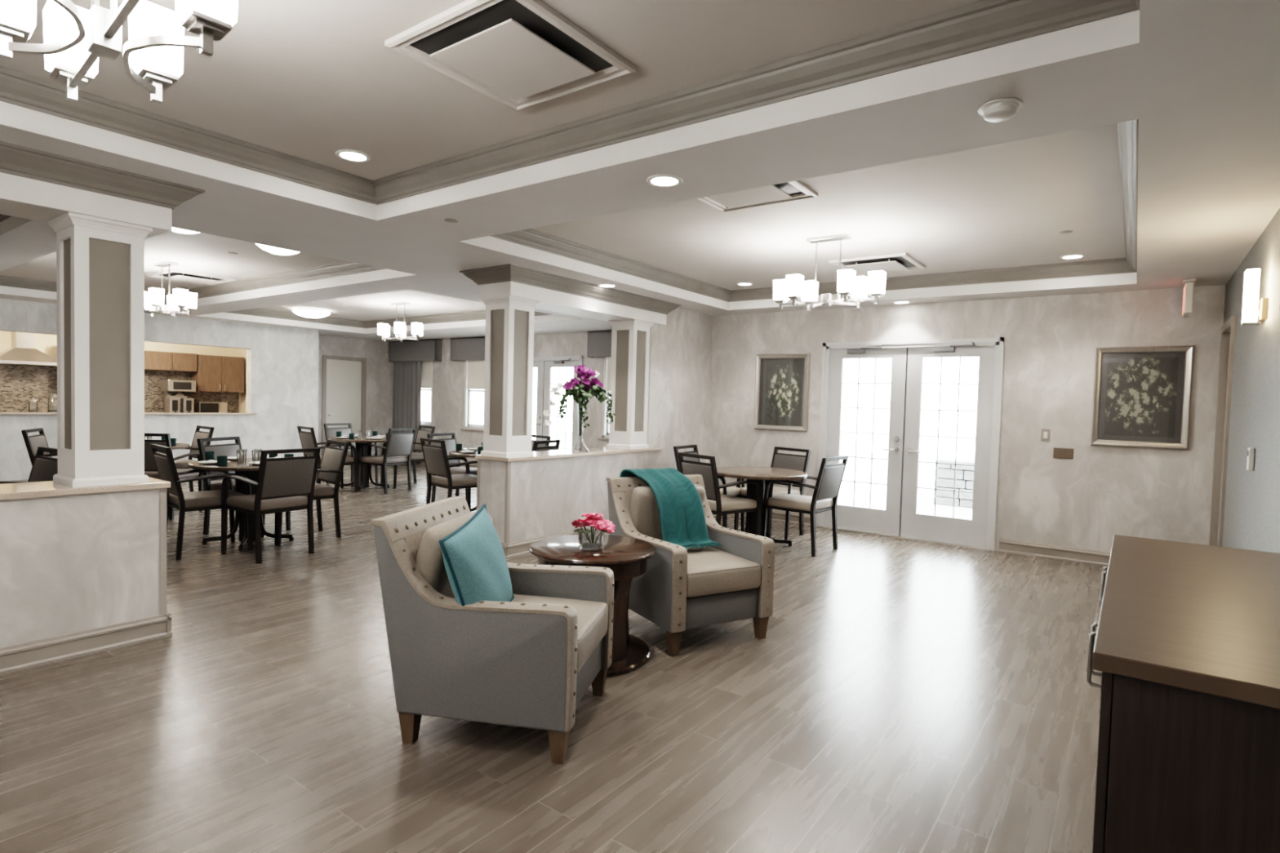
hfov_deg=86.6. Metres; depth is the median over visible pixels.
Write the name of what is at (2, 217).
trim
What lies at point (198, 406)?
microwave oven
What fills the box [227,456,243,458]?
napkin
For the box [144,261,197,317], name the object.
chandelier
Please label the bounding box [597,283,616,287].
recessed light
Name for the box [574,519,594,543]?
peony
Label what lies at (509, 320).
column
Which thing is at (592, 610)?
seat cushion
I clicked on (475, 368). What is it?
roller blind
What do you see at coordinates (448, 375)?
wall
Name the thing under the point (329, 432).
dining chair
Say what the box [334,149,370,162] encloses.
recessed light
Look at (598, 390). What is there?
ivy vine
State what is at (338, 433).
tumbler
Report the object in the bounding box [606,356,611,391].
roller blind
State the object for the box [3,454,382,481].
baseboard
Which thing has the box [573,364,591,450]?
orchid spray
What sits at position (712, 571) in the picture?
seat cushion
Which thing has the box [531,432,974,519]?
ground
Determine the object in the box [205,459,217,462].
napkin
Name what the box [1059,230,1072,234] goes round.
sprinkler
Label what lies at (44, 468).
dining chair
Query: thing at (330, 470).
dining chair
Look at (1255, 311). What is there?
wall sconce
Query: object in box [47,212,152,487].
column
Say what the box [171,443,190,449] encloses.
round table
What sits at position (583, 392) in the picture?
ivy vine
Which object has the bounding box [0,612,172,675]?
baseboard
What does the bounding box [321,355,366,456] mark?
door
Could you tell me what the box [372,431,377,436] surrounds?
tumbler
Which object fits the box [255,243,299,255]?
dome light
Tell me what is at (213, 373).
upper cabinet
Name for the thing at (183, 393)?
basket
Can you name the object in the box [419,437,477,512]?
dining chair
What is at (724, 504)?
dining chair
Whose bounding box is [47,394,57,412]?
glass canister
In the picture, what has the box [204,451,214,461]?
tumbler
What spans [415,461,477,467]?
baseboard
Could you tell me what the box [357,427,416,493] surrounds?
dining chair
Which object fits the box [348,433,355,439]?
tumbler
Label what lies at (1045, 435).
light switch
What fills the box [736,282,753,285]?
recessed light
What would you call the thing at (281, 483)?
dining chair
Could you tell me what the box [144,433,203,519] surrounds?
dining chair
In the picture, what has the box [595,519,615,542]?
peony
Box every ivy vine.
[555,388,582,420]
[568,383,583,401]
[574,385,605,403]
[577,387,591,427]
[584,389,615,424]
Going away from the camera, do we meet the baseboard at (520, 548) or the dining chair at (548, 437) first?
the baseboard at (520, 548)
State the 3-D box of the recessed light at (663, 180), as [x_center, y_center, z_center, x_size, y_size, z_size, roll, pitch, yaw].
[0.126,-1.258,3.477,0.188,0.007,0.188,3,3,36]
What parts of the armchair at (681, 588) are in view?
leg, leg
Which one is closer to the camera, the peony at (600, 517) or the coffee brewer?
the peony at (600, 517)
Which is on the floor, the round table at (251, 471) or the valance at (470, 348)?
the round table at (251, 471)
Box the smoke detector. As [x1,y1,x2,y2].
[977,97,1022,122]
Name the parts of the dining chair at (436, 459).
leg, rail, rail, backrest, rail, leg, seat frame, seat, arm, arm, leg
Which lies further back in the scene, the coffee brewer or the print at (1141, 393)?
the coffee brewer
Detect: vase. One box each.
[571,396,588,451]
[577,528,604,550]
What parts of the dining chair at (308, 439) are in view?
leg, rail, rail, backrest, leg, arm, arm, seat, leg, leg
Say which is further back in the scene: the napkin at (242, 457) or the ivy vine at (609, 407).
the ivy vine at (609, 407)
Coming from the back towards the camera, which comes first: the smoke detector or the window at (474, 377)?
the window at (474, 377)
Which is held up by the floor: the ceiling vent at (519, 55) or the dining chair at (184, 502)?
the dining chair at (184, 502)
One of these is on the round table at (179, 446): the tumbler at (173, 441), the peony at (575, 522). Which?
the tumbler at (173, 441)
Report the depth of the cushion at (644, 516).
4.38 m
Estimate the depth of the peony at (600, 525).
3.70 m
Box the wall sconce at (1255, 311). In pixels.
[1240,268,1268,326]
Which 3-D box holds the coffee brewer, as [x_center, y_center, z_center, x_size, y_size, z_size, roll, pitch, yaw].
[-8.779,-0.544,12.912,0.421,0.680,0.460,3,3,36]
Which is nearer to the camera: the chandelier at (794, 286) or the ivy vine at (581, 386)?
the chandelier at (794, 286)
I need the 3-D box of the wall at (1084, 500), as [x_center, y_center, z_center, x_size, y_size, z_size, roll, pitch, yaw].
[2.996,-0.219,7.467,5.130,2.900,0.160,3,3,36]
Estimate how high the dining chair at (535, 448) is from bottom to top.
0.945 m
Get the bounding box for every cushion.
[415,511,493,598]
[511,594,608,671]
[629,484,705,540]
[686,546,760,597]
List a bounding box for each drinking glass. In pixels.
[236,449,244,462]
[238,448,247,462]
[251,449,260,462]
[253,448,262,461]
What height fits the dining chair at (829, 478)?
0.945 m
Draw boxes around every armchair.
[370,496,614,764]
[606,474,774,656]
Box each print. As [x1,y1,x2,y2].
[761,361,801,422]
[1103,356,1178,437]
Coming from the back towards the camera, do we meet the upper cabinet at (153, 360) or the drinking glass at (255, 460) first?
the upper cabinet at (153, 360)
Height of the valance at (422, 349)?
0.425 m
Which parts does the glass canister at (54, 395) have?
lid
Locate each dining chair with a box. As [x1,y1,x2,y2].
[0,446,57,484]
[21,427,57,466]
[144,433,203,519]
[150,444,253,559]
[173,425,214,492]
[196,436,290,534]
[221,448,319,564]
[261,439,349,545]
[297,426,357,492]
[323,422,377,486]
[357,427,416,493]
[380,425,435,488]
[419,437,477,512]
[426,432,477,502]
[531,434,551,451]
[532,439,560,451]
[673,444,744,532]
[677,452,760,535]
[733,446,811,536]
[761,455,848,556]
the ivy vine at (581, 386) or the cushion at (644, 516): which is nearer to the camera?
the cushion at (644, 516)
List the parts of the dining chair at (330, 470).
leg, leg, seat, leg, seat frame, rail, arm, backrest, rail, rail, leg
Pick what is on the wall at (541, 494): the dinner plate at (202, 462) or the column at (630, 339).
the column at (630, 339)
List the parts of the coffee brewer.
control panel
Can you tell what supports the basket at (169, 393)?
on the coffee brewer
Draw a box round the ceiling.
[0,0,1279,341]
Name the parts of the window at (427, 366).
sash, pane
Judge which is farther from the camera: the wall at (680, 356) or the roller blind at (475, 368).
the roller blind at (475, 368)
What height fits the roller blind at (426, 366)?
0.625 m
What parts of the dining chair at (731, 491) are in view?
leg, rail, rail, backrest, leg, seat, leg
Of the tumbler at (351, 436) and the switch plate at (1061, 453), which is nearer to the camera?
the switch plate at (1061, 453)
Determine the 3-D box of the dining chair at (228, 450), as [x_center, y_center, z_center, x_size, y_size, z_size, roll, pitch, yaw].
[-3.998,0.595,6.867,0.659,0.945,0.552,2,2,12]
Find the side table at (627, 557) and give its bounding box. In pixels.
[528,533,656,676]
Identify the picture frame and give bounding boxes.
[753,353,809,431]
[1090,345,1194,449]
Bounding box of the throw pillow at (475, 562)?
[438,503,514,605]
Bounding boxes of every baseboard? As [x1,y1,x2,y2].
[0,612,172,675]
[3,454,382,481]
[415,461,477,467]
[501,526,609,559]
[727,510,1111,566]
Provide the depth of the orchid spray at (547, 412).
6.73 m
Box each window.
[421,360,433,427]
[460,359,484,431]
[597,356,611,440]
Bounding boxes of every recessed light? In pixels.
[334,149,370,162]
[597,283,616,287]
[646,173,682,186]
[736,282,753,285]
[892,300,911,303]
[1059,253,1085,259]
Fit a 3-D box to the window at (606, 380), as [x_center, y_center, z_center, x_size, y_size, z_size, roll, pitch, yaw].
[-0.124,-0.489,10.923,1.260,1.485,0.170,3,3,36]
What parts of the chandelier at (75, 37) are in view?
lamp shade, curved arm, lamp shade, rod, straight arm, rod, lamp shade, curved arm, lamp shade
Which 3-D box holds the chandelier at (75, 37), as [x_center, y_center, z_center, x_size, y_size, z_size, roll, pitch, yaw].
[-1.291,-1.176,1.636,0.897,0.551,0.417,3,3,41]
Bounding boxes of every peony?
[569,518,589,537]
[571,519,591,542]
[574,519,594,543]
[578,512,601,542]
[584,513,603,541]
[586,519,608,543]
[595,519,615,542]
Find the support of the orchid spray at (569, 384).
in the vase at (580, 429)
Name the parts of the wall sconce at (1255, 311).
lamp shade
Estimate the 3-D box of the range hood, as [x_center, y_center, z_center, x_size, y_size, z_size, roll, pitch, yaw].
[-10.137,-1.422,11.188,0.500,0.800,0.860,3,3,36]
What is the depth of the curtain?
14.27 m
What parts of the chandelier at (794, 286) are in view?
lamp shade, lamp shade, lamp shade, rod, curved arm, straight arm, curved arm, rod, lamp shade, lamp shade, lamp shade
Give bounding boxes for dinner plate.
[197,460,231,464]
[227,456,249,460]
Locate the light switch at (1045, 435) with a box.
[1040,429,1050,440]
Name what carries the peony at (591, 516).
on the glass vase at (586, 546)
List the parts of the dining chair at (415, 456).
leg, leg, seat, leg, seat frame, backrest, rail, leg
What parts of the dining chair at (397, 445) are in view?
leg, arm, leg, seat, seat frame, leg, rail, backrest, rail, rail, leg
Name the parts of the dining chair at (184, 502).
rail, leg, rail, backrest, leg, seat frame, arm, seat, arm, leg, leg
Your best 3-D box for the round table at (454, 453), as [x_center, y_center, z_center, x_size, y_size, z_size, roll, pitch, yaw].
[-1.849,0.690,8.321,0.960,0.760,0.960,3,2,25]
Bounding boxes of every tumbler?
[170,438,176,445]
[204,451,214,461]
[217,455,227,466]
[268,453,277,457]
[284,453,293,457]
[336,431,342,436]
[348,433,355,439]
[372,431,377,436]
[455,444,462,451]
[477,446,483,454]
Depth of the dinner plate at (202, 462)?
6.07 m
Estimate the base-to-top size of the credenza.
0.902 m
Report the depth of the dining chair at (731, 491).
7.52 m
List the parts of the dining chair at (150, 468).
rail, backrest, rail, leg, seat, arm, leg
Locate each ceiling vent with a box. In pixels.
[147,269,235,284]
[384,0,636,111]
[696,180,817,211]
[828,252,925,275]
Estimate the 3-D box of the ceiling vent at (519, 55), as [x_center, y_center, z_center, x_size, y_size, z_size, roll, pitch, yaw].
[-0.497,-1.447,2.677,0.690,0.043,0.690,3,3,36]
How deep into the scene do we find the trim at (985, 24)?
3.00 m
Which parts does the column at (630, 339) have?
panel, moulding, panel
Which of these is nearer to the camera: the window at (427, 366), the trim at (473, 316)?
the trim at (473, 316)
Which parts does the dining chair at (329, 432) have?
leg, rail, backrest, leg, arm, leg, seat, arm, leg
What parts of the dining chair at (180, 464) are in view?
seat, arm, leg, backrest, rail, leg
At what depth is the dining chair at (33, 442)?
7.34 m
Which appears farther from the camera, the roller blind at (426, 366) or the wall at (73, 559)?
the roller blind at (426, 366)
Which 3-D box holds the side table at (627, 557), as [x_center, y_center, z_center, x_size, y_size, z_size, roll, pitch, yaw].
[-0.271,0.976,3.812,0.710,0.610,0.710,3,2,25]
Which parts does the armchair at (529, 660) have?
leg, leg, leg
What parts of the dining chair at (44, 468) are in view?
arm, leg, backrest, rail, rail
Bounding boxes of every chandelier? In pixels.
[0,0,238,103]
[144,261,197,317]
[377,302,423,342]
[773,233,886,310]
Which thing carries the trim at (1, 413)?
attached to the wall at (282, 362)
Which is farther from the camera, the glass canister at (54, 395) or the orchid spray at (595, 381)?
the glass canister at (54, 395)
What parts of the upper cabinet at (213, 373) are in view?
cupboard door, cupboard door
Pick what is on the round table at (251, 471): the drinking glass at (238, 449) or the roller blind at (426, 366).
the drinking glass at (238, 449)
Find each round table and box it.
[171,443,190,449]
[187,457,293,551]
[328,435,389,491]
[448,449,478,511]
[716,466,807,546]
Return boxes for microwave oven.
[193,401,226,412]
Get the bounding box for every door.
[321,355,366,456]
[532,355,582,449]
[816,337,1004,551]
[1208,315,1235,546]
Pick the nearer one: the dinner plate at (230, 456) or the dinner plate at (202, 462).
the dinner plate at (202, 462)
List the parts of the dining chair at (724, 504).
leg, rail, rail, backrest, leg, arm, leg, seat, seat frame, arm, leg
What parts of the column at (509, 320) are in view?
panel, moulding, panel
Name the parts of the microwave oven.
oven door, control panel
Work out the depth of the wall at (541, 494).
6.47 m
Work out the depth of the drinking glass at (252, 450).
6.33 m
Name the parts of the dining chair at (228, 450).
leg, rail, rail, rail, seat, backrest, leg, leg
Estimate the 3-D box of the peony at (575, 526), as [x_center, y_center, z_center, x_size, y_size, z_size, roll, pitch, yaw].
[-0.331,0.572,3.813,0.131,0.136,0.118,1,2,-2]
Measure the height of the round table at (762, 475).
0.760 m
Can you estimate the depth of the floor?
2.95 m
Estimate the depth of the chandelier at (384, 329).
9.98 m
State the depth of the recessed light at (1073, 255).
5.88 m
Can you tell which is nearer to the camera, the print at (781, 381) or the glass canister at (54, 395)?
the print at (781, 381)
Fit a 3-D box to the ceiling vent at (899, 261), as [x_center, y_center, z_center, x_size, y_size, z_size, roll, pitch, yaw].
[2.237,-1.513,6.388,0.690,0.043,0.690,3,3,36]
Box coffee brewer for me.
[160,379,195,412]
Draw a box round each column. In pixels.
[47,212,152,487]
[480,295,539,457]
[606,319,653,448]
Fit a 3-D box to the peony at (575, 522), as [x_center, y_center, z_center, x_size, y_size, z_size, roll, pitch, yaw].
[-0.323,0.574,3.767,0.114,0.135,0.117,2,2,17]
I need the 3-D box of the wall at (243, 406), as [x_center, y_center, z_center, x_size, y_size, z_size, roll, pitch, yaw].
[-7.207,-0.716,13.408,2.720,2.900,0.080,3,3,36]
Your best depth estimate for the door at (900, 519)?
7.41 m
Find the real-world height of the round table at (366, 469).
0.760 m
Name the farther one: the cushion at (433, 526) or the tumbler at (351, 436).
the tumbler at (351, 436)
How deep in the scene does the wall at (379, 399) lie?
14.29 m
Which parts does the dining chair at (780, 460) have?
leg, arm, seat, leg, arm, leg, rail, backrest, rail, rail, leg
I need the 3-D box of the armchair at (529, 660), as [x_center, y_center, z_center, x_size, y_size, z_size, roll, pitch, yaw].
[-0.611,0.840,3.045,0.868,0.922,0.728,2,2,11]
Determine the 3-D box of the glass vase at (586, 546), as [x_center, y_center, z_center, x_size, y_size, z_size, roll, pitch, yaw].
[-0.269,0.622,3.755,0.148,0.100,0.148,3,3,36]
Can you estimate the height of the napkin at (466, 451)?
0.022 m
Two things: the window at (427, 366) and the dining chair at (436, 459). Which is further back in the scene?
the window at (427, 366)
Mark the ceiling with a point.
(907, 161)
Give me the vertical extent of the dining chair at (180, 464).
0.945 m
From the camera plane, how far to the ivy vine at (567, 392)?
6.75 m
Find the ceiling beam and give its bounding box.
[0,140,204,239]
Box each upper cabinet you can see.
[144,351,196,371]
[191,354,244,392]
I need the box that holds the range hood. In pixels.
[0,331,57,366]
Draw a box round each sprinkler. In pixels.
[444,218,457,222]
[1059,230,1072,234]
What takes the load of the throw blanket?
on the armchair at (681, 588)
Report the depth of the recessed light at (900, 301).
7.26 m
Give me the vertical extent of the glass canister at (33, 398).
0.300 m
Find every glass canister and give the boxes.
[28,397,38,412]
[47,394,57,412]
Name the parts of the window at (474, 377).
sill, sash, pane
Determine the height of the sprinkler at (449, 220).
0.006 m
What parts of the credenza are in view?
pull handle, pull handle, cabinet door, pull handle, pull handle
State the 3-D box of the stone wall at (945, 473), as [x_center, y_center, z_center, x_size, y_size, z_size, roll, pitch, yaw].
[5.840,0.916,9.621,3.074,0.674,0.370,3,3,36]
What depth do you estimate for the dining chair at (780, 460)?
7.51 m
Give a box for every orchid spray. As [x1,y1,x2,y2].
[542,382,580,427]
[562,377,580,417]
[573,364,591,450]
[581,377,603,410]
[583,368,596,388]
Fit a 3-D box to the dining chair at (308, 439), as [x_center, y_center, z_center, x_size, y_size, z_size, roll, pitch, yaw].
[-4.501,0.473,9.774,0.552,0.945,0.659,4,3,43]
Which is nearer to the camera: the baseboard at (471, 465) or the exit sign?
the exit sign
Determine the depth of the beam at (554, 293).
6.55 m
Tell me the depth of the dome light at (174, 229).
5.29 m
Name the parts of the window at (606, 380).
sill, sash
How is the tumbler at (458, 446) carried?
on the round table at (454, 453)
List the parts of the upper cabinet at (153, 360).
cupboard door, cupboard door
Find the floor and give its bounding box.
[0,462,1107,852]
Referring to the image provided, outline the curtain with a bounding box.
[391,360,421,463]
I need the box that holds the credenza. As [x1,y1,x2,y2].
[1086,534,1279,852]
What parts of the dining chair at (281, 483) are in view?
leg, arm, leg, seat, seat frame, leg, rail, backrest, rail, rail, leg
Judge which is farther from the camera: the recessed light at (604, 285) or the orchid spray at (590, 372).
the orchid spray at (590, 372)
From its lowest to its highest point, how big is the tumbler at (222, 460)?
0.085 m
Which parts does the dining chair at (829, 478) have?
leg, leg, arm, seat, seat frame, arm, leg, rail, backrest, rail, rail, leg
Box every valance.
[388,339,442,361]
[449,337,484,360]
[586,330,611,358]
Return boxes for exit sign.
[1182,279,1195,316]
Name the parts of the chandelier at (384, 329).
lamp shade, lamp shade, curved arm, rod, lamp shade, lamp shade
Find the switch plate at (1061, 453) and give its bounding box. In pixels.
[1053,447,1073,458]
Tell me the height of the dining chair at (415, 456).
0.945 m
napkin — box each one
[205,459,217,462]
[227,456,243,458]
[463,449,476,452]
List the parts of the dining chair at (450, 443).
leg, rail, backrest, rail, leg, arm, seat, leg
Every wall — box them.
[0,297,319,480]
[0,330,241,412]
[0,476,170,647]
[240,348,246,412]
[317,334,393,456]
[392,332,608,463]
[475,446,662,543]
[646,307,712,470]
[708,284,1226,552]
[933,458,974,507]
[1222,208,1279,553]
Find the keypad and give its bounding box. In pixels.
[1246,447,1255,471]
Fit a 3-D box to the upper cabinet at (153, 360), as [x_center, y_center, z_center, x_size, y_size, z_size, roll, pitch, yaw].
[-8.972,-1.238,12.941,0.353,0.345,0.840,3,3,36]
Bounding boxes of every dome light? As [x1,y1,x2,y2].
[171,226,198,234]
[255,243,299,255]
[292,307,330,318]
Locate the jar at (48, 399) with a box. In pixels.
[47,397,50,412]
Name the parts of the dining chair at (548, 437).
backrest, rail, leg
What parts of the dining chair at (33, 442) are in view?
leg, rail, rail, backrest, arm, leg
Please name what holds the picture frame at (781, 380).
attached to the wall at (1084, 500)
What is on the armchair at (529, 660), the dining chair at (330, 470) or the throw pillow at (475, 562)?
the throw pillow at (475, 562)
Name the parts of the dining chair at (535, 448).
leg, backrest, rail, rail, leg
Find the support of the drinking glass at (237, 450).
on the round table at (251, 471)
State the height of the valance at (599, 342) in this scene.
0.425 m
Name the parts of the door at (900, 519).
lever handle, lever handle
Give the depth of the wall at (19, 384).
11.68 m
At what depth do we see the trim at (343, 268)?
8.08 m
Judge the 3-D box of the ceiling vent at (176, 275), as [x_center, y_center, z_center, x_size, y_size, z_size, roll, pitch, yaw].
[-5.398,-1.785,8.180,0.690,0.043,0.690,3,3,36]
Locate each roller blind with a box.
[421,360,431,388]
[466,359,484,389]
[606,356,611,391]
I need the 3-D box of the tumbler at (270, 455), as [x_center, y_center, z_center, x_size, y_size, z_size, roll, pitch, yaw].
[-3.650,0.277,6.755,0.080,0.085,0.080,3,3,36]
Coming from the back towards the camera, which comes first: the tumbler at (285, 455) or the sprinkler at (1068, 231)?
the tumbler at (285, 455)
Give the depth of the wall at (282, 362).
11.38 m
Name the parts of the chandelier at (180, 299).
lamp shade, lamp shade, curved arm, lamp shade, rod, straight arm, rod, lamp shade, curved arm, lamp shade, lamp shade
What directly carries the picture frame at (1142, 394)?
attached to the wall at (1084, 500)
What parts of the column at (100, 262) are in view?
panel, moulding, panel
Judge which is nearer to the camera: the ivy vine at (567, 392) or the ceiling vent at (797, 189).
the ceiling vent at (797, 189)
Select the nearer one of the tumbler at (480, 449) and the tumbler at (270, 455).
the tumbler at (270, 455)
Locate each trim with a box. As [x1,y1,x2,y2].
[0,0,1139,204]
[0,213,10,222]
[0,261,385,303]
[0,412,257,414]
[223,307,553,328]
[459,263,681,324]
[490,119,1138,302]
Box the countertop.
[1092,534,1279,709]
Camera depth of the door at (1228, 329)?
5.74 m
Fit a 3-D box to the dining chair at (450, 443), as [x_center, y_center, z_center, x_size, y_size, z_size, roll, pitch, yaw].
[-2.302,0.573,8.687,0.659,0.945,0.552,2,2,24]
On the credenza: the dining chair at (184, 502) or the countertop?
the countertop
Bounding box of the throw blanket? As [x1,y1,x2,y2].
[619,467,721,549]
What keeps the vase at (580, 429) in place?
on the wall at (541, 494)
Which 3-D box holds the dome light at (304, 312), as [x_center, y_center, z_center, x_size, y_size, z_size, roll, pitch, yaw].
[-5.397,-1.851,11.150,0.570,0.134,0.570,3,3,36]
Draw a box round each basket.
[167,391,178,395]
[181,391,192,395]
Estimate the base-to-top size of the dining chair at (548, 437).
0.945 m
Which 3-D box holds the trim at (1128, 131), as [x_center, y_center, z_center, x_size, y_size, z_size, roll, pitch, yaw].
[1.500,-1.459,5.432,4.020,0.120,4.075,3,3,36]
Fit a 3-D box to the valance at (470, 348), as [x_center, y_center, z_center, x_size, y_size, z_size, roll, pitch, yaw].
[-3.028,-1.477,12.881,1.580,0.425,0.158,3,3,36]
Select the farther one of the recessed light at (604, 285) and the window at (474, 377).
the window at (474, 377)
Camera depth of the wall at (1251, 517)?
4.03 m
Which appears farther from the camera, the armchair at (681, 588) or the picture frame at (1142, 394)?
the picture frame at (1142, 394)

